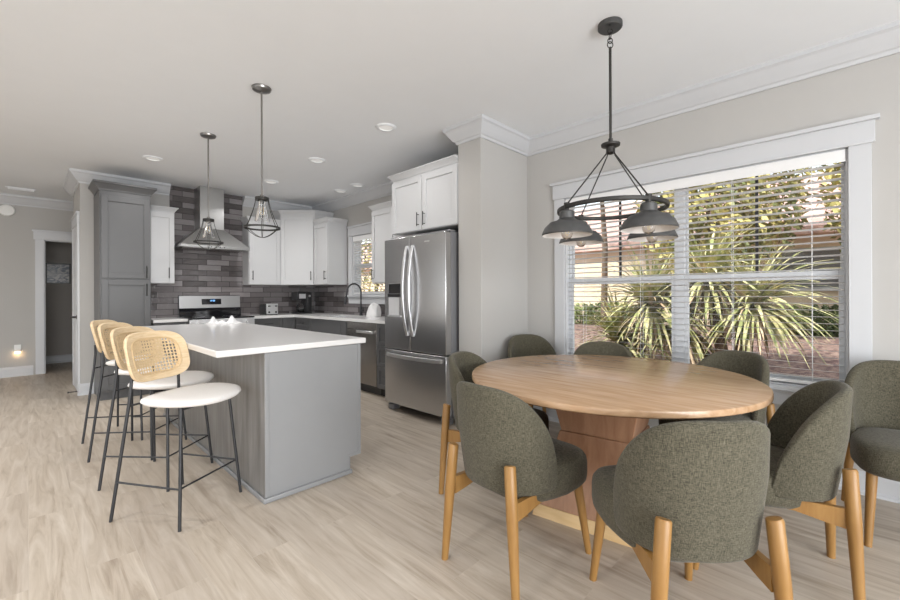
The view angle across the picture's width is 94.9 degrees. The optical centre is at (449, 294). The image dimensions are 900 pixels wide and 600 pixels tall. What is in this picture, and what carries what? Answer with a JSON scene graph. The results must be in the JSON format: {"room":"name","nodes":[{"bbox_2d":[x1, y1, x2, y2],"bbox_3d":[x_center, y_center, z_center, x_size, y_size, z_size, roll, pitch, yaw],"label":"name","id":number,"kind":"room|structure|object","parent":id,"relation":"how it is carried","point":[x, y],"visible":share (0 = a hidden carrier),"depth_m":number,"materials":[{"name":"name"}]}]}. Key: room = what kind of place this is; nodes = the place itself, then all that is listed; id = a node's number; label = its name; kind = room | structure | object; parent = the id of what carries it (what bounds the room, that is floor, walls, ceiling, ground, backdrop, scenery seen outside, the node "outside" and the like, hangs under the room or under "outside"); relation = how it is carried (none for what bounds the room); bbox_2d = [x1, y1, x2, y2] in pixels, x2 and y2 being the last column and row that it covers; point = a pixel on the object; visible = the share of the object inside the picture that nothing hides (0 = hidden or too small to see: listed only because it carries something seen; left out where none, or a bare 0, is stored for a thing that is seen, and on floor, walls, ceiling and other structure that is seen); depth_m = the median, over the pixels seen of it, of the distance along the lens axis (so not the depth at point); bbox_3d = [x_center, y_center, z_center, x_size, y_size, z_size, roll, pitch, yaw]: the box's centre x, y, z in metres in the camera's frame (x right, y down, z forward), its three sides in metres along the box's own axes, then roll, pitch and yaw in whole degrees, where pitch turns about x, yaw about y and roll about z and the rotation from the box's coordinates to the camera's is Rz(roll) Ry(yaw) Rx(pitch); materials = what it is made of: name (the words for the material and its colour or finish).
{"room":"dining room","nodes":[
{"label":"dining room","id":0,"kind":"room"},
{"bbox_2d":[0,204,73,374],"bbox_3d":[-6.951,-0.130,5.994,0.140,2.740,7.540,0,0,44],"label":"wall","id":1,"kind":"structure","parent":0,"point":[17,243],"depth_m":6.30,"materials":[{"name":"beige paint"}]},
{"bbox_2d":[0,204,14,215],"bbox_3d":[-6.641,-1.266,6.187,0.040,0.176,0.176,0,0,44],"label":"smoke detector","id":2,"kind":"object","parent":1,"relation":"attached to","point":[6,210],"visible":1,"depth_m":6.18,"materials":[{"name":"white plastic"}]},
{"bbox_2d":[0,365,32,377],"bbox_3d":[-3.405,1.151,0.438,12.690,0.148,4.260,0,0,44],"label":"baseboard","id":3,"kind":"structure","parent":1,"relation":"attached to","point":[6,372],"depth_m":6.25,"materials":[{"name":"white paint"}]},
{"bbox_2d":[14,344,20,352],"bbox_3d":[-6.563,0.819,6.263,0.032,0.122,0.072,0,0,44],"label":"night light","id":4,"kind":"object","parent":1,"relation":"attached to","point":[17,348],"visible":1,"depth_m":6.26,"materials":[{"name":"white plastic"}]},
{"bbox_2d":[0,193,73,210],"bbox_3d":[-2.207,-1.448,1.675,12.690,0.145,7.720,0,0,44],"label":"trim","id":5,"kind":"structure","parent":1,"relation":"attached to","point":[10,199],"depth_m":6.38,"materials":[{"name":"white paint"}]},
{"bbox_2d":[32,229,71,374],"bbox_3d":[-6.141,0.111,6.793,0.180,2.250,1.035,0,0,44],"label":"door frame","id":6,"kind":"structure","parent":1,"relation":"in","point":[40,236],"depth_m":6.45,"materials":[{"name":"white paint"}]},
{"bbox_2d":[45,242,71,355],"bbox_3d":[-6.393,-0.133,7.574,1.270,2.740,4.500,0,0,44],"label":"wall","id":7,"kind":"structure","parent":0,"point":[58,296],"depth_m":7.54,"materials":[{"name":"paint"}]},
{"bbox_2d":[45,263,70,283],"bbox_3d":[-7.141,-0.387,7.525,0.027,0.375,0.335,0,0,44],"label":"picture","id":8,"kind":"object","parent":7,"relation":"attached to","point":[55,273],"visible":0.97,"depth_m":7.52},
{"bbox_2d":[46,354,71,363],"bbox_3d":[-6.711,1.169,7.960,0.028,0.140,4.400,0,0,44],"label":"baseboard","id":9,"kind":"structure","parent":7,"relation":"attached to","point":[68,357],"depth_m":7.52,"materials":[{"name":"white paint"}]},
{"bbox_2d":[73,183,273,392],"bbox_3d":[-3.803,-0.144,6.490,0.990,2.740,3.070,0,0,44],"label":"wall","id":10,"kind":"structure","parent":0,"point":[83,199],"depth_m":5.10,"materials":[{"name":"beige paint"}]},
{"bbox_2d":[70,211,79,393],"bbox_3d":[-4.891,0.103,5.357,0.905,2.255,0.074,0,0,44],"label":"door","id":11,"kind":"structure","parent":10,"relation":"in","point":[75,226],"depth_m":5.21,"materials":[{"name":"white paint"}]},
{"bbox_2d":[77,382,93,395],"bbox_3d":[-4.487,1.159,5.084,0.068,0.140,0.150,0,0,44],"label":"baseboard","id":12,"kind":"structure","parent":10,"relation":"attached to","point":[83,388],"depth_m":5.06,"materials":[{"name":"white paint"}]},
{"bbox_2d":[63,168,170,196],"bbox_3d":[-3.955,-1.440,6.340,1.190,0.145,2.850,0,0,44],"label":"trim","id":13,"kind":"structure","parent":10,"relation":"attached to","point":[74,177],"depth_m":5.26,"materials":[{"name":"white paint"}]},
{"bbox_2d":[150,204,178,283],"bbox_3d":[-3.850,-0.653,5.494,0.310,1.010,0.351,0,0,44],"label":"upper cabinet","id":14,"kind":"object","parent":10,"relation":"attached to","point":[162,217],"visible":0.86,"depth_m":5.42,"materials":[{"name":"white paint"}]},
{"bbox_2d":[174,186,249,252],"bbox_3d":[-3.381,-1.073,5.861,0.473,0.884,0.865,0,0,44],"label":"range hood","id":15,"kind":"object","parent":10,"relation":"attached to","point":[231,244],"visible":0.87,"depth_m":5.82,"materials":[{"name":"silver metal"}]},
{"bbox_2d":[151,185,313,317],"bbox_3d":[-3.226,-0.599,6.365,0.012,1.835,2.440,0,0,44],"label":"wall tile","id":16,"kind":"structure","parent":10,"relation":"attached to","point":[196,272],"depth_m":6.07,"materials":[{"name":"grey tile"}]},
{"bbox_2d":[239,216,280,284],"bbox_3d":[-2.942,-0.665,6.423,0.310,1.025,0.520,0,0,44],"label":"upper cabinet","id":17,"kind":"object","parent":10,"relation":"attached to","point":[261,264],"visible":0.89,"depth_m":6.33,"materials":[{"name":"white paint"}]},
{"bbox_2d":[271,210,333,285],"bbox_3d":[-2.392,-0.745,6.715,0.688,1.180,0.745,0,0,44],"label":"upper cabinet","id":18,"kind":"object","parent":10,"relation":"attached to","point":[296,226],"visible":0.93,"depth_m":6.53,"materials":[{"name":"white paint"}]},
{"bbox_2d":[0,0,899,205],"bbox_3d":[-2.698,-1.618,2.154,14.340,0.200,8.000,0,0,44],"label":"ceiling","id":19,"kind":"structure","parent":0,"point":[102,86],"depth_m":2.83,"materials":[{"name":"white paint"}]},
{"bbox_2d":[5,186,35,191],"bbox_3d":[-6.092,-1.497,5.862,0.160,0.014,0.300,0,0,44],"label":"ceiling vent","id":20,"kind":"object","parent":19,"relation":"in","point":[7,187],"visible":1,"depth_m":5.84,"materials":[{"name":"white paint"}]},
{"bbox_2d":[142,155,162,160],"bbox_3d":[-3.294,-1.510,4.577,0.190,0.012,0.190,0,0,44],"label":"recessed light","id":21,"kind":"object","parent":19,"relation":"in","point":[148,157],"visible":1,"depth_m":4.56,"materials":[{"name":"white paint"}]},
{"bbox_2d":[193,132,223,249],"bbox_3d":[-2.299,-0.972,3.929,0.250,1.096,0.250,0,0,44],"label":"pendant light","id":22,"kind":"object","parent":19,"relation":"hanging from","point":[208,231],"visible":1,"depth_m":3.91,"materials":[{"name":"silver metal"}]},
{"bbox_2d":[243,83,279,237],"bbox_3d":[-1.387,-0.972,3.042,0.250,1.104,0.250,0,0,44],"label":"pendant light","id":23,"kind":"object","parent":19,"relation":"hanging from","point":[261,215],"visible":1,"depth_m":3.03,"materials":[{"name":"silver metal"}]},
{"bbox_2d":[263,180,278,183],"bbox_3d":[-2.399,-1.514,5.535,0.190,0.012,0.190,0,0,44],"label":"recessed light","id":24,"kind":"object","parent":19,"relation":"in","point":[266,181],"visible":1,"depth_m":5.52,"materials":[{"name":"white paint"}]},
{"bbox_2d":[308,157,325,162],"bbox_3d":[-1.503,-1.517,4.664,0.190,0.012,0.190,0,0,44],"label":"recessed light","id":25,"kind":"object","parent":19,"relation":"in","point":[312,159],"visible":1,"depth_m":4.65,"materials":[{"name":"white paint"}]},
{"bbox_2d":[334,189,346,192],"bbox_3d":[-1.604,-1.517,6.049,0.190,0.012,0.190,0,0,44],"label":"recessed light","id":26,"kind":"object","parent":19,"relation":"in","point":[335,190],"visible":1,"depth_m":6.02,"materials":[{"name":"white paint"}]},
{"bbox_2d":[351,183,364,186],"bbox_3d":[-1.282,-1.518,5.734,0.190,0.012,0.190,0,0,44],"label":"recessed light","id":27,"kind":"object","parent":19,"relation":"in","point":[353,184],"visible":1,"depth_m":5.73,"materials":[{"name":"white paint"}]},
{"bbox_2d":[375,123,396,131],"bbox_3d":[-0.583,-1.521,3.760,0.190,0.012,0.190,0,0,44],"label":"recessed light","id":28,"kind":"object","parent":19,"relation":"in","point":[387,127],"visible":1,"depth_m":3.75,"materials":[{"name":"white paint"}]},
{"bbox_2d":[542,16,678,246],"bbox_3d":[0.909,-0.918,2.338,0.673,1.232,0.673,0,0,28],"label":"chandelier","id":29,"kind":"object","parent":19,"relation":"hanging from","point":[651,225],"visible":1,"depth_m":2.23,"materials":[{"name":"grey metal"}]},
{"bbox_2d":[0,362,899,599],"bbox_3d":[-2.686,1.282,2.154,14.340,0.120,8.000,0,0,44],"label":"floor","id":30,"kind":"structure","parent":0,"point":[374,531],"depth_m":2.08,"materials":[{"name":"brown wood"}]},
{"bbox_2d":[88,179,156,400],"bbox_3d":[-4.036,-0.040,5.090,0.627,2.535,0.604,0,0,44],"label":"pantry cabinet","id":31,"kind":"object","parent":30,"relation":"on","point":[122,215],"visible":0.86,"depth_m":4.90,"materials":[{"name":"grey paint"}]},
{"bbox_2d":[81,320,170,443],"bbox_3d":[-2.804,0.722,3.651,0.563,1.003,0.496,0,0,-9],"label":"bar stool","id":32,"kind":"object","parent":30,"relation":"on","point":[94,324],"visible":0.44,"depth_m":3.47,"materials":[{"name":"wicker"}]},
{"bbox_2d":[87,322,186,462],"bbox_3d":[-2.398,0.720,3.249,0.563,1.003,0.496,0,0,-4],"label":"bar stool","id":33,"kind":"object","parent":30,"relation":"on","point":[106,351],"visible":0.46,"depth_m":3.08,"materials":[{"name":"wicker"}]},
{"bbox_2d":[97,326,213,491],"bbox_3d":[-1.922,0.718,2.782,0.563,1.003,0.496,0,0,3],"label":"bar stool","id":34,"kind":"object","parent":30,"relation":"on","point":[187,378],"visible":0.56,"depth_m":2.65,"materials":[{"name":"wicker"}]},
{"bbox_2d":[151,322,186,391],"bbox_3d":[-3.724,0.789,5.416,0.590,0.874,0.372,0,0,44],"label":"base cabinet","id":35,"kind":"object","parent":30,"relation":"on","point":[168,323],"visible":0.19,"depth_m":5.21,"materials":[{"name":"grey paint"}]},
{"bbox_2d":[151,317,187,322],"bbox_3d":[-3.731,0.332,5.421,0.576,0.036,0.372,0,0,44],"label":"countertop","id":36,"kind":"structure","parent":35,"relation":"on","point":[173,319],"depth_m":5.24,"materials":[{"name":"white stone"}]},
{"bbox_2d":[109,330,241,531],"bbox_3d":[-1.524,0.716,2.375,0.563,1.003,0.496,0,0,13],"label":"bar stool","id":37,"kind":"object","parent":30,"relation":"on","point":[190,396],"visible":1,"depth_m":2.33,"materials":[{"name":"white fabric"}]},
{"bbox_2d":[178,295,254,323],"bbox_3d":[-3.267,0.617,5.803,0.692,1.215,0.810,0,0,44],"label":"range","id":38,"kind":"object","parent":30,"relation":"on","point":[198,309],"visible":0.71,"depth_m":5.90,"materials":[{"name":"silver metal"}]},
{"bbox_2d":[179,315,254,319],"bbox_3d":[-3.269,0.315,5.803,0.530,0.018,0.810,0,0,44],"label":"cooktop","id":39,"kind":"object","parent":38,"relation":"in","point":[190,317],"depth_m":5.77,"materials":[{"name":"black glass"}]},
{"bbox_2d":[163,341,360,503],"bbox_3d":[-1.753,0.780,3.508,2.544,0.874,0.664,0,0,44],"label":"kitchen island","id":40,"kind":"object","parent":30,"relation":"on","point":[297,413],"visible":0.73,"depth_m":2.63,"materials":[{"name":"grey paint"}]},
{"bbox_2d":[143,323,365,357],"bbox_3d":[-1.845,0.324,3.454,2.590,0.036,0.950,0,0,44],"label":"island countertop","id":41,"kind":"structure","parent":40,"relation":"on","point":[214,340],"depth_m":2.82,"materials":[{"name":"white stone"}]},
{"bbox_2d":[206,315,241,323],"bbox_3d":[-2.433,0.264,4.434,0.330,0.087,0.190,0,0,-4],"label":"cloth napkin","id":42,"kind":"object","parent":41,"relation":"on","point":[231,320],"visible":0.97,"depth_m":4.39,"materials":[{"name":"white fabric"}]},
{"bbox_2d":[255,318,281,327],"bbox_3d":[-2.873,0.785,6.288,0.590,0.874,0.425,0,0,44],"label":"base cabinet","id":43,"kind":"object","parent":30,"relation":"on","point":[275,322],"visible":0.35,"depth_m":6.13,"materials":[{"name":"grey paint"}]},
{"bbox_2d":[282,317,295,328],"bbox_3d":[-2.643,0.784,6.523,0.590,0.874,0.227,0,0,44],"label":"base cabinet","id":44,"kind":"object","parent":30,"relation":"on","point":[287,322],"visible":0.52,"depth_m":6.34,"materials":[{"name":"grey paint"}]},
{"bbox_2d":[295,317,310,330],"bbox_3d":[-2.024,0.782,6.432,0.490,0.874,0.645,0,0,44],"label":"base cabinet","id":45,"kind":"object","parent":30,"relation":"on","point":[301,323],"visible":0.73,"depth_m":6.22,"materials":[{"name":"grey paint"}]},
{"bbox_2d":[310,318,339,334],"bbox_3d":[-1.551,0.780,5.969,0.827,0.874,0.645,0,0,44],"label":"base cabinet","id":46,"kind":"object","parent":30,"relation":"on","point":[316,325],"visible":0.05,"depth_m":5.74,"materials":[{"name":"grey paint"}]},
{"bbox_2d":[340,321,347,334],"bbox_3d":[-1.189,0.778,5.640,0.145,0.874,0.610,0,0,44],"label":"base cabinet","id":47,"kind":"object","parent":30,"relation":"on","point":[343,324],"visible":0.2,"depth_m":5.42,"materials":[{"name":"grey paint"}]},
{"bbox_2d":[347,321,381,395],"bbox_3d":[-0.913,0.778,5.336,0.658,0.872,0.608,0,0,44],"label":"dishwasher","id":48,"kind":"object","parent":30,"relation":"on","point":[368,350],"visible":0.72,"depth_m":5.04,"materials":[{"name":"silver metal"}]},
{"bbox_2d":[377,324,387,395],"bbox_3d":[-0.515,0.775,4.957,0.430,0.874,0.645,0,0,44],"label":"base cabinet","id":49,"kind":"object","parent":30,"relation":"on","point":[381,347],"visible":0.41,"depth_m":4.86,"materials":[{"name":"grey paint"}]},
{"bbox_2d":[248,312,384,323],"bbox_3d":[-1.679,0.323,5.683,3.146,0.036,1.231,0,0,44],"label":"countertop","id":50,"kind":"structure","parent":49,"relation":"on","point":[328,316],"depth_m":5.96,"materials":[{"name":"white stone"}]},
{"bbox_2d":[260,303,277,314],"bbox_3d":[-2.825,0.224,6.438,0.280,0.173,0.190,0,0,44],"label":"toaster","id":51,"kind":"object","parent":50,"relation":"on","point":[269,308],"visible":0.97,"depth_m":6.36,"materials":[{"name":"silver metal"}]},
{"bbox_2d":[291,292,311,313],"bbox_3d":[-2.431,0.130,6.773,0.235,0.358,0.250,0,0,44],"label":"coffee maker","id":52,"kind":"object","parent":50,"relation":"on","point":[305,307],"visible":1,"depth_m":6.72,"materials":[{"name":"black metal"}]},
{"bbox_2d":[344,283,363,315],"bbox_3d":[-1.376,0.067,5.945,0.118,0.474,0.314,0,0,44],"label":"faucet","id":53,"kind":"object","parent":50,"relation":"on","point":[345,300],"visible":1,"depth_m":6.03,"materials":[{"name":"black metal"}]},
{"bbox_2d":[366,303,380,316],"bbox_3d":[-1.048,0.204,5.688,0.254,0.197,0.176,0,0,44],"label":"dish towel","id":54,"kind":"object","parent":50,"relation":"on","point":[374,310],"visible":1,"depth_m":5.62,"materials":[{"name":"white fabric"}]},
{"bbox_2d":[385,229,458,424],"bbox_3d":[-0.120,0.303,4.333,0.920,1.815,0.870,0,0,44],"label":"refrigerator","id":55,"kind":"object","parent":30,"relation":"on","point":[422,270],"visible":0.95,"depth_m":3.98,"materials":[{"name":"grey metal"}]},
{"bbox_2d":[439,351,548,516],"bbox_3d":[0.289,0.792,2.560,0.596,0.838,0.477,0,0,30],"label":"dining chair","id":56,"kind":"object","parent":30,"relation":"on","point":[462,364],"visible":0.31,"depth_m":2.52,"materials":[{"name":"green fabric"}]},
{"bbox_2d":[442,381,591,599],"bbox_3d":[0.322,0.792,1.918,0.596,0.838,0.477,0,0,-41],"label":"dining chair","id":57,"kind":"object","parent":30,"relation":"on","point":[508,450],"visible":1,"depth_m":1.69,"materials":[{"name":"green fabric"}]},
{"bbox_2d":[508,334,555,412],"bbox_3d":[0.779,0.790,3.625,0.477,0.838,0.596,0,0,-16],"label":"dining chair","id":58,"kind":"object","parent":30,"relation":"on","point":[520,345],"visible":0.21,"depth_m":3.86,"materials":[{"name":"green fabric"}]},
{"bbox_2d":[573,341,632,356],"bbox_3d":[1.117,0.789,2.999,0.477,0.838,0.596,0,0,18],"label":"dining chair","id":59,"kind":"object","parent":30,"relation":"on","point":[596,347],"visible":0.23,"depth_m":3.23,"materials":[{"name":"green fabric"}]},
{"bbox_2d":[472,355,773,547],"bbox_3d":[0.878,0.826,2.335,1.504,0.760,1.504,0,0,44],"label":"dining table","id":60,"kind":"object","parent":30,"relation":"on","point":[601,403],"visible":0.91,"depth_m":2.11,"materials":[{"name":"brown wood"}]},
{"bbox_2d":[589,420,792,599],"bbox_3d":[0.808,0.790,1.497,0.477,0.838,0.596,0,0,0],"label":"dining chair","id":61,"kind":"object","parent":30,"relation":"on","point":[688,493],"visible":1,"depth_m":1.24,"materials":[{"name":"green fabric"}]},
{"bbox_2d":[658,350,774,424],"bbox_3d":[1.652,0.787,2.576,0.596,0.838,0.477,0,0,-23],"label":"dining chair","id":62,"kind":"object","parent":30,"relation":"on","point":[753,365],"visible":0.28,"depth_m":2.59,"materials":[{"name":"green fabric"}]},
{"bbox_2d":[693,380,865,599],"bbox_3d":[1.400,0.788,1.859,0.596,0.838,0.477,0,0,32],"label":"dining chair","id":63,"kind":"object","parent":30,"relation":"on","point":[810,430],"visible":0.76,"depth_m":1.61,"materials":[{"name":"green fabric"}]},
{"bbox_2d":[841,360,899,547],"bbox_3d":[2.308,0.784,2.061,0.477,0.838,0.596,0,0,36],"label":"dining chair","id":64,"kind":"object","parent":30,"relation":"on","point":[874,439],"visible":0.88,"depth_m":2.26,"materials":[{"name":"green fabric"}]},
{"bbox_2d":[458,137,527,362],"bbox_3d":[0.431,-0.162,3.990,0.273,2.740,0.728,0,0,44],"label":"column","id":65,"kind":"structure","parent":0,"point":[492,177],"depth_m":3.79,"materials":[{"name":"beige paint"}]},
{"bbox_2d":[332,53,899,471],"bbox_3d":[1.385,-0.166,3.665,10.620,2.740,0.140,0,0,44],"label":"wall","id":66,"kind":"structure","parent":0,"point":[870,87],"depth_m":2.80,"materials":[{"name":"beige paint"}]},
{"bbox_2d":[312,217,347,284],"bbox_3d":[-1.882,-0.664,6.472,0.459,1.015,0.380,0,0,44],"label":"upper cabinet","id":67,"kind":"object","parent":66,"relation":"attached to","point":[330,233],"visible":1,"depth_m":6.36,"materials":[{"name":"white paint"}]},
{"bbox_2d":[314,283,384,315],"bbox_3d":[-1.230,0.063,6.115,3.188,0.495,0.012,0,0,44],"label":"wall tile","id":68,"kind":"structure","parent":66,"relation":"attached to","point":[327,298],"depth_m":6.73,"materials":[{"name":"grey tile"}]},
{"bbox_2d":[345,221,384,303],"bbox_3d":[-1.165,-0.463,6.114,1.120,1.195,0.200,0,0,44],"label":"window","id":69,"kind":"structure","parent":66,"relation":"in","point":[364,228],"depth_m":6.37,"materials":[{"name":"white paint"}]},
{"bbox_2d":[353,234,384,293],"bbox_3d":[-1.179,-0.453,6.101,0.826,0.877,0.066,0,0,44],"label":"window blind","id":70,"kind":"object","parent":69,"relation":"attached to","point":[368,236],"visible":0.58,"depth_m":6.18,"materials":[{"name":"white plastic"}]},
{"bbox_2d":[368,200,403,282],"bbox_3d":[-0.615,-0.662,5.234,0.952,1.010,0.380,0,0,44],"label":"upper cabinet","id":71,"kind":"object","parent":66,"relation":"attached to","point":[381,214],"visible":0.34,"depth_m":5.30,"materials":[{"name":"white paint"}]},
{"bbox_2d":[388,154,458,235],"bbox_3d":[-0.060,-0.975,4.425,1.020,0.640,0.760,0,0,44],"label":"upper cabinet","id":72,"kind":"object","parent":66,"relation":"attached to","point":[424,197],"visible":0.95,"depth_m":4.13,"materials":[{"name":"white paint"}]},
{"bbox_2d":[242,20,899,211],"bbox_3d":[0.908,-1.461,3.196,10.360,0.145,1.190,0,0,44],"label":"trim","id":73,"kind":"structure","parent":66,"relation":"attached to","point":[882,41],"depth_m":3.14,"materials":[{"name":"white paint"}]},
{"bbox_2d":[550,113,879,404],"bbox_3d":[1.790,-0.163,3.228,2.180,1.791,0.200,0,0,44],"label":"window","id":74,"kind":"structure","parent":66,"relation":"in","point":[856,136],"depth_m":2.76,"materials":[{"name":"white paint"}]},
{"bbox_2d":[565,149,844,384],"bbox_3d":[1.777,-0.154,3.214,1.886,1.473,0.066,0,0,44],"label":"window blind","id":75,"kind":"object","parent":74,"relation":"attached to","point":[811,161],"visible":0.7,"depth_m":2.94,"materials":[{"name":"white plastic"}]},
{"bbox_2d":[533,405,899,503],"bbox_3d":[2.553,1.131,1.903,6.216,0.135,0.756,0,0,44],"label":"baseboard","id":76,"kind":"structure","parent":66,"relation":"attached to","point":[888,490],"depth_m":2.43,"materials":[{"name":"white paint"}]},
{"label":"outside","id":77,"kind":"structure","parent":0,"visible":0},
{"bbox_3d":[3.953,1.493,15.486,44.000,0.100,20.330,0,0,44],"label":"ground","id":78,"kind":"structure","parent":77,"visible":0},
{"bbox_2d":[361,239,384,291],"bbox_3d":[-2.574,-1.262,13.988,3.814,5.474,3.275,0,0,44],"label":"tree","id":79,"kind":"object","parent":78,"relation":"on","point":[363,283],"visible":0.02,"depth_m":13.47,"materials":[{"name":"green plant"}]},
{"bbox_2d":[361,172,840,330],"bbox_3d":[2.696,-1.027,15.642,31.000,4.950,5.850,0,0,44],"label":"neighbouring house","id":80,"kind":"structure","parent":78,"relation":"on","point":[816,212],"depth_m":9.25,"materials":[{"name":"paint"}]},
{"bbox_2d":[600,202,607,328],"bbox_3d":[3.431,-1.632,9.234,3.140,6.159,2.675,0,0,44],"label":"tree","id":81,"kind":"object","parent":78,"relation":"on","point":[603,205],"visible":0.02,"depth_m":9.25,"materials":[{"name":"green plant"}]},
{"bbox_2d":[574,238,725,360],"bbox_3d":[2.728,0.395,6.145,2.382,2.455,2.043,0,0,44],"label":"yucca","id":82,"kind":"object","parent":78,"relation":"on","point":[623,326],"visible":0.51,"depth_m":5.87,"materials":[{"name":"green plant"}]},
{"bbox_2d":[633,167,815,342],"bbox_3d":[4.616,-0.904,7.247,2.718,4.698,2.243,0,0,44],"label":"tree","id":83,"kind":"object","parent":78,"relation":"on","point":[798,214],"visible":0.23,"depth_m":6.60,"materials":[{"name":"green plant"}]},
{"bbox_2d":[618,222,838,370],"bbox_3d":[3.556,0.243,5.540,1.886,2.490,2.758,0,0,-31],"label":"yucca","id":84,"kind":"object","parent":78,"relation":"on","point":[748,315],"visible":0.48,"depth_m":5.12,"materials":[{"name":"green plant"}]},
{"bbox_2d":[813,162,840,252],"bbox_3d":[6.660,-0.987,5.528,2.723,4.847,2.268,0,0,44],"label":"tree","id":85,"kind":"object","parent":78,"relation":"on","point":[829,204],"visible":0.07,"depth_m":6.22,"materials":[{"name":"green plant"}]},
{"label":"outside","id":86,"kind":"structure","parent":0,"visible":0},
{"bbox_2d":[574,321,838,379],"bbox_3d":[4.276,1.112,15.819,44.000,0.840,19.400,0,0,44],"label":"bank","id":87,"kind":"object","parent":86,"point":[830,360],"depth_m":6.22,"materials":[{"name":"brown soil"}]},
{"bbox_2d":[574,302,666,323],"bbox_3d":[3.728,0.485,9.793,3.011,0.683,0.737,0,0,44],"label":"hedge","id":88,"kind":"object","parent":87,"relation":"on","point":[577,306],"visible":0.27,"depth_m":9.96,"materials":[{"name":"green plant"}]},
{"bbox_2d":[765,304,838,336],"bbox_3d":[6.570,0.477,7.010,3.039,0.664,0.782,0,0,44],"label":"hedge","id":89,"kind":"object","parent":87,"relation":"on","point":[825,319],"visible":0.21,"depth_m":7.05,"materials":[{"name":"green plant"}]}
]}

